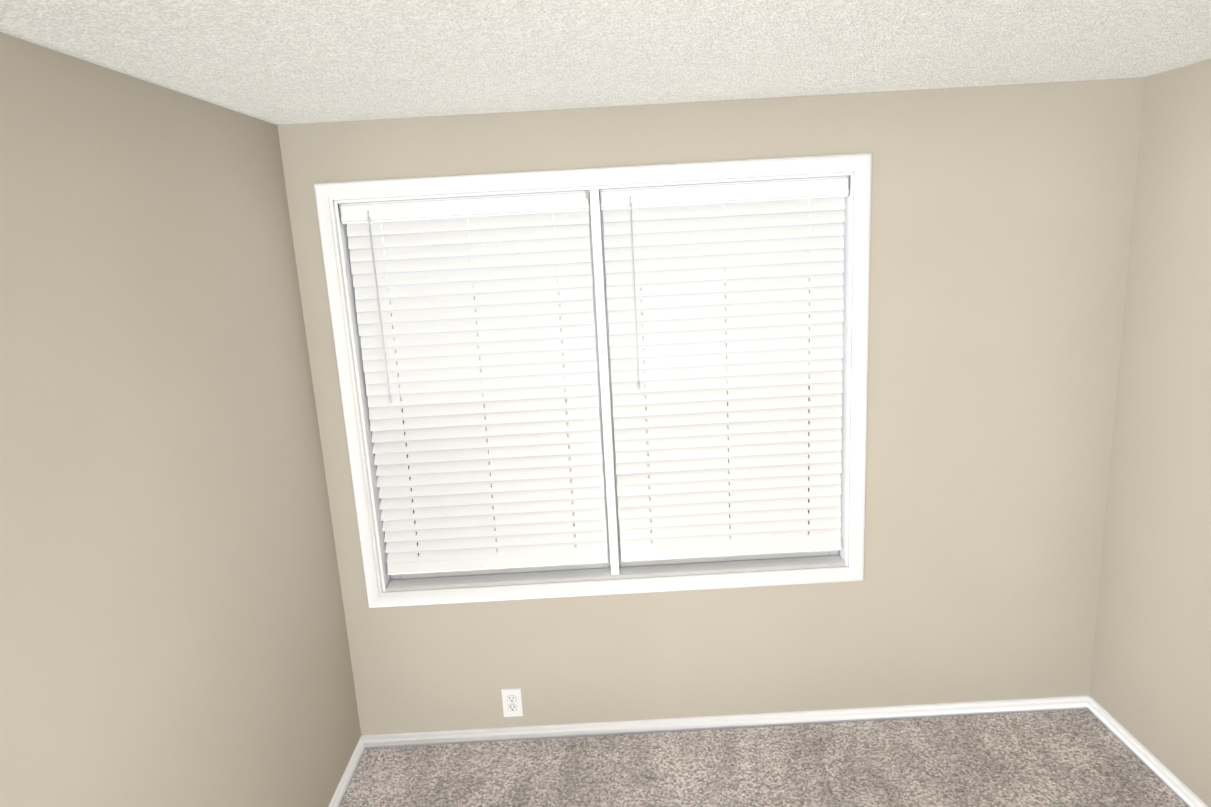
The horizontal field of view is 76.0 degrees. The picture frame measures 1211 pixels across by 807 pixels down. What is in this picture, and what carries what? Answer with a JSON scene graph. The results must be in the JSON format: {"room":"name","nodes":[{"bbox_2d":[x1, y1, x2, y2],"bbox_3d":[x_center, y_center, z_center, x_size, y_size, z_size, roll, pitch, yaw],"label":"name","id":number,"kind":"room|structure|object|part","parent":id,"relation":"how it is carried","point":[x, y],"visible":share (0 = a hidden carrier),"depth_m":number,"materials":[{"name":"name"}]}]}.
{"room":"empty bedroom","nodes":[
{"label":"empty bedroom","id":0,"kind":"room"},
{"bbox_2d":[0,32,360,806],"bbox_3d":[-1.124,0.644,1.078,0.160,2.440,4.128,-3,12,0],"label":"wall","id":1,"kind":"structure","parent":0,"point":[172,626],"depth_m":1.85,"materials":[{"name":"beige paint"}]},
{"bbox_2d":[328,735,367,806],"bbox_3d":[-0.973,1.802,1.336,0.014,0.054,3.808,-3,12,0],"label":"baseboard","id":2,"kind":"structure","parent":1,"relation":"attached to","point":[344,783],"depth_m":3.00,"materials":[{"name":"white wood"}]},
{"bbox_2d":[0,0,1210,124],"bbox_3d":[0.386,-0.691,0.803,3.322,0.120,4.128,-3,12,0],"label":"ceiling","id":3,"kind":"structure","parent":0,"point":[283,62],"depth_m":1.83,"materials":[{"name":"white paint"}]},
{"bbox_2d":[277,78,1144,734],"bbox_3d":[0.430,0.129,3.016,3.002,2.440,0.160,-3,12,0],"label":"wall","id":4,"kind":"structure","parent":0,"point":[1001,222],"depth_m":2.94,"materials":[{"name":"beige paint"}]},
{"bbox_2d":[501,688,522,716],"bbox_3d":[-0.381,1.223,3.161,0.079,0.126,0.007,-3,12,0],"label":"outlet","id":5,"kind":"object","parent":4,"relation":"attached to","point":[512,702],"visible":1,"depth_m":3.16,"materials":[{"name":"white plastic"}]},
{"bbox_2d":[314,153,871,607],"bbox_3d":[-0.001,-0.051,2.954,1.958,1.618,0.163,-3,12,0],"label":"window unit","id":6,"kind":"structure","parent":4,"relation":"in","point":[621,564],"depth_m":2.87,"materials":[{"name":"white plastic"}]},
{"bbox_2d":[339,190,607,574],"bbox_3d":[-0.463,-0.040,2.917,0.883,1.429,0.072,-3,12,0],"label":"window blind","id":7,"kind":"object","parent":6,"relation":"attached to","point":[518,376],"visible":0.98,"depth_m":2.91,"materials":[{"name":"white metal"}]},
{"bbox_3d":[-0.426,0.630,3.072,0.872,0.052,0.031,-3,12,0],"label":"rail","id":8,"kind":"part","parent":7,"relation":"part of","materials":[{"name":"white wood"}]},
{"bbox_2d":[385,207,809,554],"bbox_3d":[-0.002,-0.068,3.000,1.690,1.336,0.033,-3,12,0],"label":"window","id":9,"kind":"structure","parent":6,"relation":"attached to","point":[565,388],"depth_m":2.99,"materials":[{"name":"clear glass"}]},
{"bbox_2d":[400,375,809,553],"bbox_3d":[0.016,0.266,3.102,1.722,0.690,0.008,-3,12,0],"label":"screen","id":10,"kind":"object","parent":6,"relation":"attached to","point":[647,455],"depth_m":3.09,"materials":[{"name":"white"}]},
{"bbox_2d":[600,176,848,561],"bbox_3d":[0.459,-0.090,2.917,0.882,1.429,0.072,-3,12,0],"label":"window blind","id":11,"kind":"object","parent":6,"relation":"attached to","point":[680,237],"visible":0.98,"depth_m":2.91,"materials":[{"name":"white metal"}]},
{"bbox_3d":[0.496,0.579,3.073,0.872,0.052,0.031,-3,12,0],"label":"rail","id":12,"kind":"part","parent":11,"relation":"part of","materials":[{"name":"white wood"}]},
{"bbox_2d":[386,555,844,591],"bbox_3d":[0.039,0.677,3.088,1.814,0.016,0.076,-3,12,0],"label":"window sill","id":13,"kind":"structure","parent":4,"relation":"attached to","point":[605,573],"depth_m":3.07,"materials":[{"name":"white wood"}]},
{"bbox_2d":[368,695,1087,748],"bbox_3d":[0.495,1.311,3.188,2.940,0.054,0.015,-3,12,0],"label":"baseboard","id":14,"kind":"structure","parent":4,"relation":"attached to","point":[1066,702],"depth_m":3.18,"materials":[{"name":"white wood"}]},
{"bbox_2d":[340,709,1187,806],"bbox_3d":[0.523,1.795,1.353,3.322,0.100,4.128,-3,12,0],"label":"floor","id":15,"kind":"structure","parent":0,"point":[1077,758],"depth_m":2.95,"materials":[{"name":"carpet"}]},
{"bbox_2d":[1090,59,1210,806],"bbox_3d":[2.034,0.470,1.079,0.160,2.440,4.128,-3,12,0],"label":"wall","id":16,"kind":"structure","parent":0,"point":[1150,687],"depth_m":2.67,"materials":[{"name":"beige paint"}]},
{"bbox_2d":[1084,695,1207,806],"bbox_3d":[2.010,1.638,1.337,0.014,0.054,3.808,-3,12,0],"label":"baseboard","id":17,"kind":"structure","parent":16,"relation":"attached to","point":[1172,782],"depth_m":2.85,"materials":[{"name":"white wood"}]},
{"label":"outside","id":18,"kind":"structure","parent":0,"visible":0},
{"bbox_3d":[0.056,-1.483,18.017,26.000,0.050,29.840,-3,12,0],"label":"lawn","id":19,"kind":"structure","parent":18,"visible":0},
{"bbox_2d":[389,278,809,376],"bbox_3d":[0.643,-0.170,7.202,19.021,1.995,0.058,-3,12,0],"label":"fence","id":20,"kind":"object","parent":19,"relation":"on","point":[643,337],"depth_m":7.05,"materials":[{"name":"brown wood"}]}
]}

